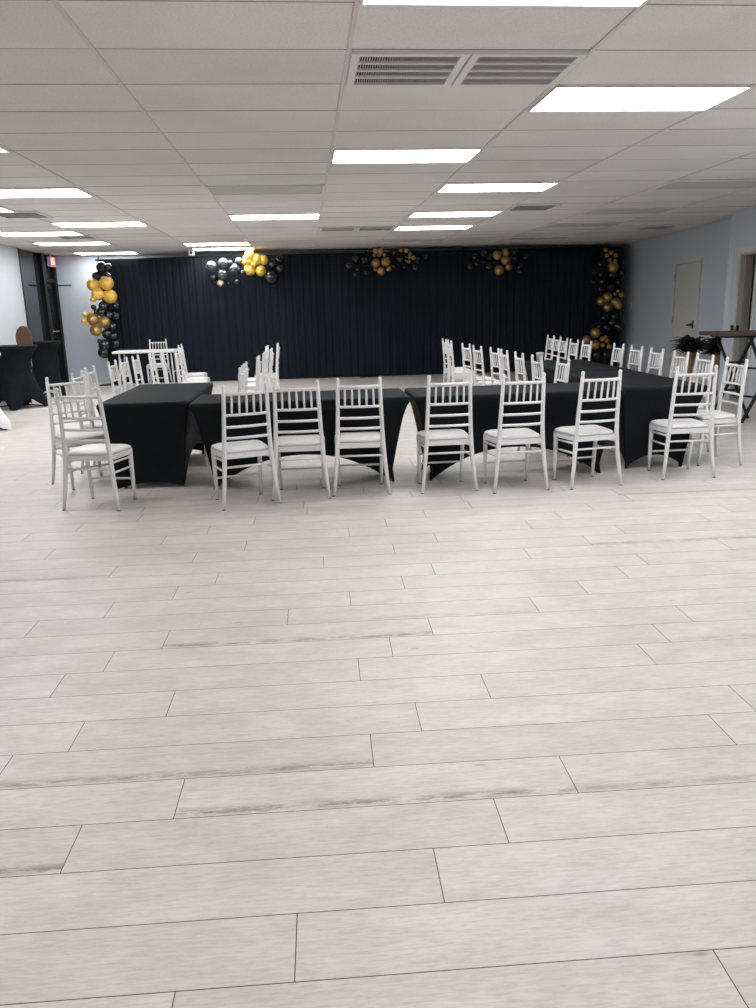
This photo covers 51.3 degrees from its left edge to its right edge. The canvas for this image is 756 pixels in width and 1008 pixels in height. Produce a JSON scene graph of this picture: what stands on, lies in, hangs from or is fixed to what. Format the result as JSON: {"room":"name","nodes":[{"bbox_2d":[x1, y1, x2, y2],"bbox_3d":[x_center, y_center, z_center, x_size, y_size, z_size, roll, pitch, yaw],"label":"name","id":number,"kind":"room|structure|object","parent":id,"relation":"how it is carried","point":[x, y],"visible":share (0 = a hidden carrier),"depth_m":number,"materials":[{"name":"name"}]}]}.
{"room":"event hall","nodes":[
{"label":"event hall","id":0,"kind":"room"},
{"bbox_2d":[0,244,31,370],"bbox_3d":[-5.816,-1.157,5.634,0.150,2.695,18.900,-3,14,-5],"label":"wall","id":1,"kind":"structure","parent":0,"point":[12,307],"depth_m":14.02,"materials":[{"name":"white paint"}]},
{"bbox_2d":[17,248,68,382],"bbox_3d":[-6.761,-3.669,15.837,0.150,2.675,2.200,-3,14,-5],"label":"window","id":2,"kind":"structure","parent":1,"relation":"in","point":[35,271],"depth_m":15.78,"materials":[{"name":"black glass"}]},
{"bbox_2d":[42,283,71,382],"bbox_3d":[-6.608,-3.510,16.322,0.459,2.105,1.036,-3,14,-5],"label":"door","id":3,"kind":"structure","parent":2,"relation":"attached to","point":[49,285],"depth_m":16.61,"materials":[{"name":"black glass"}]},
{"bbox_2d":[55,245,621,378],"bbox_3d":[-0.531,-4.245,17.493,13.000,2.695,0.150,-3,14,-5],"label":"wall","id":4,"kind":"structure","parent":0,"point":[81,347],"depth_m":16.91,"materials":[{"name":"grey paint"}]},
{"bbox_2d":[0,371,755,1007],"bbox_3d":[0.430,-0.438,7.952,15.809,0.120,22.493,-3,14,-5],"label":"floor","id":5,"kind":"structure","parent":0,"point":[452,744],"depth_m":2.78,"materials":[{"name":"beige wood"}]},
{"bbox_2d":[0,344,47,410],"bbox_3d":[-5.890,-2.069,12.797,0.770,0.999,0.770,10,18,37],"label":"cocktail table","id":6,"kind":"object","parent":5,"relation":"on","point":[18,386],"visible":1,"depth_m":12.57,"materials":[{"name":"black fabric"}]},
{"bbox_2d":[16,326,34,402],"bbox_3d":[-6.130,-2.405,13.571,0.382,1.292,0.382,0,14,5],"label":"bar stool","id":7,"kind":"object","parent":5,"relation":"on","point":[23,334],"visible":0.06,"depth_m":13.60,"materials":[{"name":"brown leather"}]},
{"bbox_2d":[32,341,65,395],"bbox_3d":[-6.104,-2.473,14.436,0.662,0.999,0.662,-7,15,-20],"label":"cocktail table","id":8,"kind":"object","parent":5,"relation":"on","point":[44,363],"visible":0.66,"depth_m":14.23,"materials":[{"name":"black fabric"}]},
{"bbox_2d":[45,374,108,489],"bbox_3d":[-2.613,-0.639,6.883,0.470,0.938,0.430,-13,18,-39],"label":"chair","id":9,"kind":"object","parent":5,"relation":"on","point":[95,435],"visible":0.73,"depth_m":6.86,"materials":[{"name":"white plastic"}]},
{"bbox_2d":[55,431,103,439],"bbox_3d":[-2.587,-0.607,6.861,0.404,0.044,0.354,-13,18,-39],"label":"cushion","id":10,"kind":"object","parent":9,"relation":"on","point":[95,435],"depth_m":6.76,"materials":[{"name":"white fabric"}]},
{"bbox_2d":[71,370,104,473],"bbox_3d":[-2.646,-0.802,7.539,0.430,0.938,0.470,-3,14,-5],"label":"chair","id":11,"kind":"object","parent":5,"relation":"on","point":[98,424],"visible":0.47,"depth_m":7.40,"materials":[{"name":"white plastic"}]},
{"bbox_2d":[84,366,100,419],"bbox_3d":[-2.754,-0.953,8.153,0.430,0.938,0.470,-3,14,-5],"label":"chair","id":12,"kind":"object","parent":5,"relation":"on","point":[90,383],"visible":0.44,"depth_m":8.07,"materials":[{"name":"white plastic"}]},
{"bbox_2d":[54,387,135,510],"bbox_3d":[-2.174,-0.445,6.059,0.470,0.938,0.430,1,14,8],"label":"chair","id":13,"kind":"object","parent":5,"relation":"on","point":[108,452],"visible":1,"depth_m":5.94,"materials":[{"name":"white plastic"}]},
{"bbox_2d":[68,444,130,455],"bbox_3d":[-2.168,-0.428,6.103,0.404,0.044,0.354,1,14,8],"label":"cushion","id":14,"kind":"object","parent":13,"relation":"on","point":[87,449],"depth_m":5.99,"materials":[{"name":"white fabric"}]},
{"bbox_2d":[107,360,122,396],"bbox_3d":[-2.856,-1.194,9.129,0.430,0.938,0.470,-3,14,-5],"label":"chair","id":15,"kind":"object","parent":5,"relation":"on","point":[111,372],"visible":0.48,"depth_m":9.09,"materials":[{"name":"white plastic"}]},
{"bbox_2d":[119,357,133,391],"bbox_3d":[-2.908,-1.333,9.690,0.430,0.938,0.470,-2,14,-4],"label":"chair","id":16,"kind":"object","parent":5,"relation":"on","point":[122,367],"visible":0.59,"depth_m":9.66,"materials":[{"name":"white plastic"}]},
{"bbox_2d":[131,354,143,385],"bbox_3d":[-2.914,-1.454,10.177,0.430,0.938,0.470,-3,14,-5],"label":"chair","id":17,"kind":"object","parent":5,"relation":"on","point":[134,362],"visible":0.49,"depth_m":10.14,"materials":[{"name":"white plastic"}]},
{"bbox_2d":[112,349,178,386],"bbox_3d":[-4.438,-2.591,15.235,1.200,0.766,0.600,-3,14,-6],"label":"folding table","id":18,"kind":"object","parent":5,"relation":"on","point":[170,351],"visible":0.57,"depth_m":14.96,"materials":[{"name":"white plastic"}]},
{"bbox_2d":[96,382,212,488],"bbox_3d":[-2.010,-0.687,7.430,0.760,0.737,1.800,-3,14,-5],"label":"banquet table","id":19,"kind":"object","parent":5,"relation":"on","point":[157,421],"visible":0.77,"depth_m":6.64,"materials":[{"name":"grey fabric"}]},
{"bbox_2d":[146,339,172,383],"bbox_3d":[-4.490,-2.885,16.067,0.470,0.938,0.430,-3,14,-5],"label":"chair","id":20,"kind":"object","parent":5,"relation":"on","point":[159,365],"visible":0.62,"depth_m":16.15,"materials":[{"name":"white plastic"}]},
{"bbox_2d":[174,348,208,382],"bbox_3d":[-2.751,-1.826,11.652,0.430,0.938,0.470,-2,14,-3],"label":"chair","id":21,"kind":"object","parent":5,"relation":"on","point":[179,359],"visible":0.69,"depth_m":11.61,"materials":[{"name":"white plastic"}]},
{"bbox_2d":[204,365,244,466],"bbox_3d":[-1.489,-0.869,7.693,0.430,0.938,0.470,-3,14,-5],"label":"chair","id":22,"kind":"object","parent":5,"relation":"on","point":[241,374],"visible":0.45,"depth_m":7.56,"materials":[{"name":"white plastic"}]},
{"bbox_2d":[211,382,281,510],"bbox_3d":[-1.043,-0.469,6.047,0.470,0.938,0.430,-8,15,-24],"label":"chair","id":23,"kind":"object","parent":5,"relation":"on","point":[225,450],"visible":1,"depth_m":5.92,"materials":[{"name":"white plastic"}]},
{"bbox_2d":[211,440,267,452],"bbox_3d":[-1.058,-0.451,6.087,0.404,0.044,0.354,-8,15,-24],"label":"cushion","id":24,"kind":"object","parent":23,"relation":"on","point":[246,446],"depth_m":5.98,"materials":[{"name":"white fabric"}]},
{"bbox_2d":[247,348,273,391],"bbox_3d":[-1.654,-1.705,11.060,0.430,0.938,0.470,-3,14,-5],"label":"chair","id":25,"kind":"object","parent":5,"relation":"on","point":[251,386],"visible":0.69,"depth_m":10.88,"materials":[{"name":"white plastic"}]},
{"bbox_2d":[189,388,410,488],"bbox_3d":[-0.650,-0.571,6.831,1.800,0.737,0.760,-3,14,-5],"label":"banquet table","id":26,"kind":"object","parent":5,"relation":"on","point":[206,409],"visible":0.64,"depth_m":6.54,"materials":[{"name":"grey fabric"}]},
{"bbox_2d":[272,379,330,500],"bbox_3d":[-0.626,-0.532,6.255,0.470,0.938,0.430,-2,14,-4],"label":"chair","id":27,"kind":"object","parent":5,"relation":"on","point":[291,443],"visible":1,"depth_m":6.12,"materials":[{"name":"white plastic"}]},
{"bbox_2d":[278,435,324,445],"bbox_3d":[-0.628,-0.514,6.298,0.404,0.044,0.354,-2,14,-4],"label":"cushion","id":28,"kind":"object","parent":27,"relation":"on","point":[291,440],"depth_m":6.16,"materials":[{"name":"white fabric"}]},
{"bbox_2d":[95,246,623,385],"bbox_3d":[-0.194,-4.041,16.815,11.460,2.611,0.440,-3,14,-5],"label":"curtain","id":29,"kind":"object","parent":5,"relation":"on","point":[325,321],"visible":0.77,"depth_m":16.76,"materials":[{"name":"black fabric"}]},
{"bbox_2d":[81,262,120,358],"bbox_3d":[-5.620,-3.918,15.957,0.756,1.912,0.430,-3,14,-5],"label":"garland","id":30,"kind":"object","parent":29,"relation":"attached to","point":[97,281],"visible":1,"depth_m":15.90,"materials":[{"name":"black"}]},
{"bbox_2d":[345,247,428,276],"bbox_3d":[0.185,-4.995,16.254,1.737,0.571,0.394,-3,14,-5],"label":"garland","id":31,"kind":"object","parent":29,"relation":"attached to","point":[385,261],"visible":1,"depth_m":16.17,"materials":[{"name":"black"}]},
{"bbox_2d":[467,248,528,274],"bbox_3d":[2.495,-5.066,16.465,1.328,0.546,0.370,-3,14,-5],"label":"garland","id":32,"kind":"object","parent":29,"relation":"attached to","point":[498,270],"visible":1,"depth_m":16.36,"materials":[{"name":"brown rubber"}]},
{"bbox_2d":[582,248,624,358],"bbox_3d":[4.859,-4.276,16.864,0.939,2.306,0.403,-3,14,-5],"label":"garland","id":33,"kind":"object","parent":29,"relation":"attached to","point":[617,325],"visible":1,"depth_m":16.80,"materials":[{"name":"brown rubber"}]},
{"bbox_2d":[333,376,390,496],"bbox_3d":[-0.148,-0.565,6.343,0.470,0.938,0.430,-2,14,-3],"label":"chair","id":34,"kind":"object","parent":5,"relation":"on","point":[343,440],"visible":1,"depth_m":6.21,"materials":[{"name":"white plastic"}]},
{"bbox_2d":[340,431,380,442],"bbox_3d":[-0.150,-0.548,6.386,0.404,0.044,0.354,-2,14,-3],"label":"cushion","id":35,"kind":"object","parent":34,"relation":"on","point":[345,437],"depth_m":6.25,"materials":[{"name":"white fabric"}]},
{"bbox_2d":[416,374,477,493],"bbox_3d":[0.543,-0.589,6.371,0.470,0.938,0.430,-3,14,-7],"label":"chair","id":36,"kind":"object","parent":5,"relation":"on","point":[428,437],"visible":1,"depth_m":6.24,"materials":[{"name":"white plastic"}]},
{"bbox_2d":[417,429,468,439],"bbox_3d":[0.539,-0.572,6.414,0.404,0.044,0.354,-3,14,-7],"label":"cushion","id":37,"kind":"object","parent":36,"relation":"on","point":[442,434],"depth_m":6.28,"materials":[{"name":"white fabric"}]},
{"bbox_2d":[442,338,469,386],"bbox_3d":[1.276,-2.263,13.007,0.430,0.938,0.470,-3,14,-5],"label":"chair","id":38,"kind":"object","parent":5,"relation":"on","point":[445,347],"visible":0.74,"depth_m":12.86,"materials":[{"name":"white plastic"}]},
{"bbox_2d":[447,340,473,386],"bbox_3d":[1.305,-2.106,12.377,0.430,0.938,0.470,-2,14,-3],"label":"chair","id":39,"kind":"object","parent":5,"relation":"on","point":[454,373],"visible":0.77,"depth_m":12.21,"materials":[{"name":"white plastic"}]},
{"bbox_2d":[461,343,495,385],"bbox_3d":[1.424,-1.819,11.213,0.430,0.938,0.470,-4,14,-11],"label":"chair","id":40,"kind":"object","parent":5,"relation":"on","point":[464,355],"visible":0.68,"depth_m":11.06,"materials":[{"name":"white plastic"}]},
{"bbox_2d":[472,345,499,385],"bbox_3d":[1.497,-1.652,10.538,0.430,0.938,0.470,-4,14,-11],"label":"chair","id":41,"kind":"object","parent":5,"relation":"on","point":[483,382],"visible":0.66,"depth_m":10.40,"materials":[{"name":"white plastic"}]},
{"bbox_2d":[489,347,501,384],"bbox_3d":[1.636,-1.500,9.917,0.430,0.938,0.470,-4,14,-9],"label":"chair","id":42,"kind":"object","parent":5,"relation":"on","point":[492,358],"visible":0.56,"depth_m":9.76,"materials":[{"name":"white plastic"}]},
{"bbox_2d":[500,349,510,381],"bbox_3d":[1.682,-1.379,9.427,0.430,0.938,0.470,-2,14,-3],"label":"chair","id":43,"kind":"object","parent":5,"relation":"on","point":[504,364],"visible":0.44,"depth_m":9.23,"materials":[{"name":"white plastic"}]},
{"bbox_2d":[404,382,624,480],"bbox_3d":[1.164,-0.648,6.962,1.780,0.737,0.760,-3,14,-5],"label":"banquet table","id":44,"kind":"object","parent":5,"relation":"on","point":[561,399],"visible":0.58,"depth_m":6.68,"materials":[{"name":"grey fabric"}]},
{"bbox_2d":[483,372,548,493],"bbox_3d":[1.101,-0.593,6.329,0.470,0.938,0.430,-4,14,-10],"label":"chair","id":45,"kind":"object","parent":5,"relation":"on","point":[512,436],"visible":1,"depth_m":6.20,"materials":[{"name":"white plastic"}]},
{"bbox_2d":[484,428,539,439],"bbox_3d":[1.095,-0.575,6.372,0.404,0.044,0.354,-4,14,-10],"label":"cushion","id":46,"kind":"object","parent":45,"relation":"on","point":[512,433],"depth_m":6.24,"materials":[{"name":"white fabric"}]},
{"bbox_2d":[514,351,525,381],"bbox_3d":[1.755,-1.239,8.857,0.430,0.938,0.470,-2,14,-4],"label":"chair","id":47,"kind":"object","parent":5,"relation":"on","point":[518,365],"visible":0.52,"depth_m":8.70,"materials":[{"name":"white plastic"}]},
{"bbox_2d":[531,354,543,448],"bbox_3d":[1.824,-1.084,8.229,0.430,0.938,0.470,-3,14,-5],"label":"chair","id":48,"kind":"object","parent":5,"relation":"on","point":[535,370],"visible":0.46,"depth_m":8.08,"materials":[{"name":"white plastic"}]},
{"bbox_2d":[517,356,570,456],"bbox_3d":[1.644,-0.967,7.776,0.430,0.938,0.470,-3,14,-5],"label":"chair","id":49,"kind":"object","parent":5,"relation":"on","point":[566,369],"visible":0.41,"depth_m":7.76,"materials":[{"name":"white plastic"}]},
{"bbox_2d":[525,359,630,382],"bbox_3d":[2.332,-1.306,9.484,0.760,0.737,1.800,-2,14,-4],"label":"banquet table","id":50,"kind":"object","parent":5,"relation":"on","point":[549,366],"visible":0.29,"depth_m":9.28,"materials":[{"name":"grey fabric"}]},
{"bbox_2d":[553,369,621,489],"bbox_3d":[1.708,-0.627,6.409,0.470,0.938,0.430,-5,14,-14],"label":"chair","id":51,"kind":"object","parent":5,"relation":"on","point":[577,433],"visible":1,"depth_m":6.29,"materials":[{"name":"white plastic"}]},
{"bbox_2d":[555,425,612,435],"bbox_3d":[1.698,-0.610,6.451,0.404,0.044,0.354,-5,14,-14],"label":"cushion","id":52,"kind":"object","parent":51,"relation":"on","point":[583,430],"depth_m":6.34,"materials":[{"name":"white fabric"}]},
{"bbox_2d":[563,370,707,467],"bbox_3d":[2.418,-0.865,7.708,0.780,0.737,1.800,-2,14,-3],"label":"banquet table","id":53,"kind":"object","parent":5,"relation":"on","point":[646,398],"visible":0.57,"depth_m":6.93,"materials":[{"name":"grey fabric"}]},
{"bbox_2d":[627,345,643,371],"bbox_3d":[2.966,-1.459,9.619,0.430,0.938,0.470,-2,14,-4],"label":"chair","id":54,"kind":"object","parent":5,"relation":"on","point":[640,353],"visible":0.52,"depth_m":9.57,"materials":[{"name":"white plastic"}]},
{"bbox_2d":[646,347,663,375],"bbox_3d":[2.985,-1.302,8.987,0.430,0.938,0.470,-2,14,-3],"label":"chair","id":55,"kind":"object","parent":5,"relation":"on","point":[660,359],"visible":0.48,"depth_m":8.93,"materials":[{"name":"white plastic"}]},
{"bbox_2d":[669,350,689,380],"bbox_3d":[3.006,-1.140,8.336,0.430,0.938,0.470,-2,14,-3],"label":"chair","id":56,"kind":"object","parent":5,"relation":"on","point":[686,359],"visible":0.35,"depth_m":8.28,"materials":[{"name":"white plastic"}]},
{"bbox_2d":[647,365,717,479],"bbox_3d":[2.573,-0.708,6.646,0.470,0.938,0.430,-3,14,-5],"label":"chair","id":57,"kind":"object","parent":5,"relation":"on","point":[670,426],"visible":1,"depth_m":6.52,"materials":[{"name":"white plastic"}]},
{"bbox_2d":[650,418,707,428],"bbox_3d":[2.571,-0.690,6.689,0.404,0.044,0.354,-3,14,-5],"label":"cushion","id":58,"kind":"object","parent":57,"relation":"on","point":[683,423],"depth_m":6.57,"materials":[{"name":"white fabric"}]},
{"bbox_2d":[666,334,708,380],"bbox_3d":[5.150,-2.330,12.954,0.804,0.906,0.641,-3,14,-5],"label":"potted plant","id":59,"kind":"object","parent":5,"relation":"on","point":[686,344],"visible":0.85,"depth_m":12.83,"materials":[{"name":"black plant"}]},
{"bbox_2d":[688,353,714,451],"bbox_3d":[3.044,-1.013,7.822,0.430,0.938,0.470,-2,14,-3],"label":"chair","id":60,"kind":"object","parent":5,"relation":"on","point":[710,363],"visible":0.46,"depth_m":7.71,"materials":[{"name":"white plastic"}]},
{"bbox_2d":[698,337,721,395],"bbox_3d":[5.248,-2.157,12.204,0.644,0.929,0.506,-3,14,-5],"label":"potted plant","id":61,"kind":"object","parent":5,"relation":"on","point":[713,347],"visible":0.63,"depth_m":12.11,"materials":[{"name":"black plant"}]},
{"bbox_2d":[688,357,748,465],"bbox_3d":[3.056,-0.848,7.162,0.430,0.938,0.470,-3,14,-5],"label":"chair","id":62,"kind":"object","parent":5,"relation":"on","point":[720,417],"visible":0.8,"depth_m":7.04,"materials":[{"name":"white plastic"}]},
{"bbox_2d":[695,410,735,419],"bbox_3d":[3.019,-0.820,7.165,0.354,0.044,0.404,-3,14,-5],"label":"cushion","id":63,"kind":"object","parent":62,"relation":"on","point":[718,414],"depth_m":7.01,"materials":[{"name":"white fabric"}]},
{"bbox_2d":[699,330,755,422],"bbox_3d":[4.465,-1.537,9.492,1.050,1.074,0.540,-2,14,-1],"label":"bar table","id":64,"kind":"object","parent":5,"relation":"on","point":[751,334],"visible":0.83,"depth_m":9.44,"materials":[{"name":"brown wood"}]},
{"bbox_2d":[0,0,755,255],"bbox_3d":[0.262,-3.060,6.978,16.056,0.103,22.908,-3,14,-5],"label":"ceiling","id":65,"kind":"structure","parent":0,"point":[139,107],"depth_m":5.43,"materials":[{"name":"tile"}]},
{"bbox_2d":[0,211,52,218],"bbox_3d":[-4.421,-3.578,9.737,0.590,0.017,0.585,-3,14,-5],"label":"ceiling vent","id":66,"kind":"object","parent":65,"relation":"in","point":[20,214],"visible":1,"depth_m":9.72,"materials":[{"name":"grey metal"}]},
{"bbox_2d":[0,231,82,236],"bbox_3d":[-5.194,-4.138,12.050,1.194,0.016,0.584,-3,14,-5],"label":"recessed light","id":67,"kind":"object","parent":65,"relation":"in","point":[32,233],"visible":0.96,"depth_m":12.03,"materials":[{"name":"white plastic"}]},
{"bbox_2d":[0,232,79,235],"bbox_3d":[-5.194,-4.139,12.049,1.170,0.010,0.560,-3,14,-5],"label":"diffuser","id":68,"kind":"object","parent":67,"relation":"attached to","point":[1,233],"depth_m":12.05,"materials":[{"name":"white plastic"}]},
{"bbox_2d":[0,187,92,197],"bbox_3d":[-3.593,-3.172,8.022,1.194,0.016,0.584,-3,14,-5],"label":"recessed light","id":69,"kind":"object","parent":65,"relation":"in","point":[43,192],"visible":1,"depth_m":8.02,"materials":[{"name":"white plastic"}]},
{"bbox_2d":[0,189,88,196],"bbox_3d":[-3.593,-3.174,8.021,1.170,0.010,0.560,-3,14,-5],"label":"diffuser","id":70,"kind":"object","parent":69,"relation":"attached to","point":[3,192],"depth_m":8.04,"materials":[{"name":"white plastic"}]},
{"bbox_2d":[32,241,111,245],"bbox_3d":[-5.360,-4.575,13.819,1.194,0.016,0.584,-3,14,-5],"label":"recessed light","id":71,"kind":"object","parent":65,"relation":"in","point":[79,242],"visible":1,"depth_m":13.77,"materials":[{"name":"white plastic"}]},
{"bbox_2d":[50,221,147,227],"bbox_3d":[-3.869,-3.901,10.971,1.194,0.016,0.584,-3,14,-5],"label":"recessed light","id":72,"kind":"object","parent":65,"relation":"in","point":[88,223],"visible":0.99,"depth_m":10.93,"materials":[{"name":"white plastic"}]},
{"bbox_2d":[53,222,145,226],"bbox_3d":[-3.869,-3.903,10.970,1.170,0.010,0.560,-3,14,-5],"label":"diffuser","id":73,"kind":"object","parent":72,"relation":"attached to","point":[61,224],"depth_m":10.96,"materials":[{"name":"white plastic"}]},
{"bbox_2d":[73,251,138,254],"bbox_3d":[-5.581,-5.158,16.178,1.194,0.016,0.584,-3,14,-5],"label":"recessed light","id":74,"kind":"object","parent":65,"relation":"in","point":[117,252],"visible":1,"depth_m":16.11,"materials":[{"name":"white plastic"}]},
{"bbox_2d":[76,252,136,254],"bbox_3d":[-5.581,-5.160,16.178,1.170,0.010,0.560,-3,14,-5],"label":"diffuser","id":75,"kind":"object","parent":74,"relation":"attached to","point":[79,253],"depth_m":16.15,"materials":[{"name":"white plastic"}]},
{"bbox_2d":[182,242,250,245],"bbox_3d":[-2.986,-4.830,14.609,1.194,0.016,0.584,-3,14,-5],"label":"recessed light","id":76,"kind":"object","parent":65,"relation":"in","point":[194,243],"visible":0.99,"depth_m":14.57,"materials":[{"name":"white plastic"}]},
{"bbox_2d":[191,247,254,250],"bbox_3d":[-3.097,-5.122,15.789,1.194,0.016,0.584,-3,14,-5],"label":"recessed light","id":77,"kind":"object","parent":65,"relation":"in","point":[209,248],"visible":0.94,"depth_m":15.76,"materials":[{"name":"white plastic"}]},
{"bbox_2d":[205,249,283,285],"bbox_3d":[-2.712,-4.808,16.032,1.589,0.709,0.413,-3,14,-6],"label":"garland","id":78,"kind":"object","parent":65,"relation":"hanging from","point":[250,259],"visible":1,"depth_m":15.93,"materials":[{"name":"grey"}]},
{"bbox_2d":[205,184,324,194],"bbox_3d":[-1.164,-3.281,8.223,1.194,0.016,0.584,-3,14,-5],"label":"ceiling vent","id":79,"kind":"object","parent":65,"relation":"in","point":[305,188],"visible":1,"depth_m":8.18,"materials":[{"name":"white"}]},
{"bbox_2d":[228,213,319,219],"bbox_3d":[-1.385,-3.865,10.582,1.194,0.016,0.584,-3,14,-5],"label":"recessed light","id":80,"kind":"object","parent":65,"relation":"in","point":[276,216],"visible":1,"depth_m":10.54,"materials":[{"name":"white plastic"}]},
{"bbox_2d":[356,226,395,230],"bbox_3d":[-0.034,-4.369,12.477,0.590,0.017,0.585,-3,14,-5],"label":"ceiling vent","id":81,"kind":"object","parent":65,"relation":"in","point":[360,228],"visible":1,"depth_m":12.46,"materials":[{"name":"grey metal"}]},
{"bbox_2d":[331,148,481,163],"bbox_3d":[0.217,-2.899,6.553,1.194,0.016,0.584,-3,14,-5],"label":"recessed light","id":82,"kind":"object","parent":65,"relation":"in","point":[355,155],"visible":1,"depth_m":6.52,"materials":[{"name":"white plastic"}]},
{"bbox_2d":[346,50,469,86],"bbox_3d":[0.139,-2.301,4.171,0.590,0.017,0.585,-3,14,-5],"label":"ceiling vent","id":83,"kind":"object","parent":65,"relation":"in","point":[366,68],"visible":1,"depth_m":4.15,"materials":[{"name":"white metal"}]},
{"bbox_2d":[380,238,446,242],"bbox_3d":[0.658,-4.994,14.910,1.194,0.016,0.584,-3,14,-5],"label":"recessed light","id":84,"kind":"object","parent":65,"relation":"in","point":[425,239],"visible":0.96,"depth_m":14.85,"materials":[{"name":"white"}]},
{"bbox_2d":[382,239,443,241],"bbox_3d":[0.658,-4.996,14.910,1.170,0.010,0.560,-3,14,-5],"label":"diffuser","id":85,"kind":"object","parent":84,"relation":"attached to","point":[384,240],"depth_m":14.88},
{"bbox_2d":[394,224,473,229],"bbox_3d":[0.879,-4.411,12.551,1.194,0.016,0.584,-3,14,-5],"label":"recessed light","id":86,"kind":"object","parent":65,"relation":"in","point":[408,227],"visible":0.94,"depth_m":12.50,"materials":[{"name":"white plastic"}]},
{"bbox_2d":[396,226,469,229],"bbox_3d":[0.879,-4.413,12.551,1.170,0.010,0.560,-3,14,-5],"label":"diffuser","id":87,"kind":"object","parent":86,"relation":"attached to","point":[398,227],"depth_m":12.58,"materials":[{"name":"white plastic"}]},
{"bbox_2d":[408,210,501,217],"bbox_3d":[1.045,-3.974,10.782,1.194,0.016,0.584,-3,14,-5],"label":"recessed light","id":88,"kind":"object","parent":65,"relation":"in","point":[482,213],"visible":1,"depth_m":10.74,"materials":[{"name":"white plastic"}]},
{"bbox_2d":[410,212,497,216],"bbox_3d":[1.044,-3.976,10.781,1.170,0.010,0.560,-3,14,-5],"label":"diffuser","id":89,"kind":"object","parent":88,"relation":"attached to","point":[415,214],"depth_m":10.80,"materials":[{"name":"white plastic"}]},
{"bbox_2d":[437,182,558,192],"bbox_3d":[1.266,-3.391,8.423,1.194,0.016,0.584,-3,14,-5],"label":"recessed light","id":90,"kind":"object","parent":65,"relation":"in","point":[477,186],"visible":1,"depth_m":8.39,"materials":[{"name":"white plastic"}]},
{"bbox_2d":[360,0,647,6],"bbox_3d":[0.548,-2.024,3.015,1.194,0.016,0.584,-3,14,-5],"label":"recessed light","id":91,"kind":"object","parent":65,"relation":"in","point":[511,3],"visible":1,"depth_m":3.27,"materials":[{"name":"white plastic"}]},
{"bbox_2d":[364,0,643,4],"bbox_3d":[0.548,-2.026,3.015,1.170,0.010,0.560,-3,14,-5],"label":"diffuser","id":92,"kind":"object","parent":91,"relation":"attached to","point":[366,2],"depth_m":3.27,"materials":[{"name":"white plastic"}]},
{"bbox_2d":[452,51,587,86],"bbox_3d":[0.739,-2.328,4.220,0.590,0.017,0.585,-3,14,-5],"label":"ceiling vent","id":93,"kind":"object","parent":65,"relation":"in","point":[482,68],"visible":1,"depth_m":4.19,"materials":[{"name":"grey metal"}]},
{"bbox_2d":[505,204,561,210],"bbox_3d":[2.016,-3.868,10.269,0.590,0.017,0.585,-3,14,-5],"label":"ceiling vent","id":94,"kind":"object","parent":65,"relation":"in","point":[518,207],"visible":1,"depth_m":10.24,"materials":[{"name":"grey metal"}]},
{"bbox_2d":[504,236,573,240],"bbox_3d":[3.087,-5.104,15.111,1.194,0.016,0.584,-3,14,-5],"label":"recessed light","id":95,"kind":"object","parent":65,"relation":"in","point":[540,237],"visible":1,"depth_m":15.05,"materials":[{"name":"white"}]},
{"bbox_2d":[508,237,569,239],"bbox_3d":[3.087,-5.106,15.110,1.170,0.010,0.560,-3,14,-5],"label":"diffuser","id":96,"kind":"object","parent":95,"relation":"attached to","point":[513,238],"depth_m":15.12,"materials":[{"name":"grey metal"}]},
{"bbox_2d":[541,222,624,227],"bbox_3d":[3.308,-4.521,12.752,1.194,0.016,0.584,-3,14,-5],"label":"recessed light","id":97,"kind":"object","parent":65,"relation":"in","point":[600,224],"visible":1,"depth_m":12.71,"materials":[{"name":"white plastic"}]},
{"bbox_2d":[578,208,677,214],"bbox_3d":[3.474,-4.084,10.982,1.194,0.016,0.584,-3,14,-5],"label":"recessed light","id":98,"kind":"object","parent":65,"relation":"in","point":[617,211],"visible":0.99,"depth_m":10.94,"materials":[{"name":"white plastic"}]},
{"bbox_2d":[528,84,752,111],"bbox_3d":[1.597,-2.516,4.885,1.194,0.016,0.584,-3,14,-5],"label":"recessed light","id":99,"kind":"object","parent":65,"relation":"in","point":[562,97],"visible":1,"depth_m":4.83,"materials":[{"name":"white plastic"}]},
{"bbox_2d":[651,179,755,189],"bbox_3d":[3.695,-3.501,8.623,1.194,0.016,0.584,-3,14,-5],"label":"recessed light","id":100,"kind":"object","parent":65,"relation":"in","point":[742,183],"visible":1,"depth_m":8.61,"materials":[{"name":"white plastic"}]},
{"bbox_2d":[656,181,755,188],"bbox_3d":[3.695,-3.502,8.623,1.170,0.010,0.560,-3,14,-5],"label":"diffuser","id":101,"kind":"object","parent":100,"relation":"attached to","point":[675,184],"depth_m":8.64,"materials":[{"name":"white plastic"}]},
{"bbox_2d":[618,218,730,383],"bbox_3d":[5.611,-3.719,14.780,0.140,2.695,6.470,-1,14,0],"label":"wall","id":102,"kind":"structure","parent":0,"point":[648,264],"depth_m":15.20,"materials":[{"name":"grey paint"}]},
{"bbox_2d":[617,362,717,389],"bbox_3d":[5.564,-2.464,15.118,0.014,0.100,6.420,-1,14,0],"label":"baseboard","id":103,"kind":"structure","parent":102,"relation":"attached to","point":[632,367],"depth_m":15.95,"materials":[{"name":"grey wood"}]},
{"bbox_2d":[668,258,702,381],"bbox_3d":[5.564,-3.295,14.233,0.184,2.140,1.174,-1,14,0],"label":"door","id":104,"kind":"structure","parent":102,"relation":"in","point":[688,276],"depth_m":14.18,"materials":[{"name":"grey wood"}]},
{"bbox_2d":[717,205,755,398],"bbox_3d":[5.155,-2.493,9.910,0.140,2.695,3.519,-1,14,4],"label":"wall","id":105,"kind":"structure","parent":0,"point":[745,232],"depth_m":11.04,"materials":[{"name":"grey paint"}]},
{"bbox_2d":[726,245,755,404],"bbox_3d":[5.212,-2.517,11.117,0.235,2.155,0.726,-1,14,4],"label":"trim","id":106,"kind":"structure","parent":105,"relation":"attached to","point":[745,261],"depth_m":11.26,"materials":[{"name":"grey wood"}]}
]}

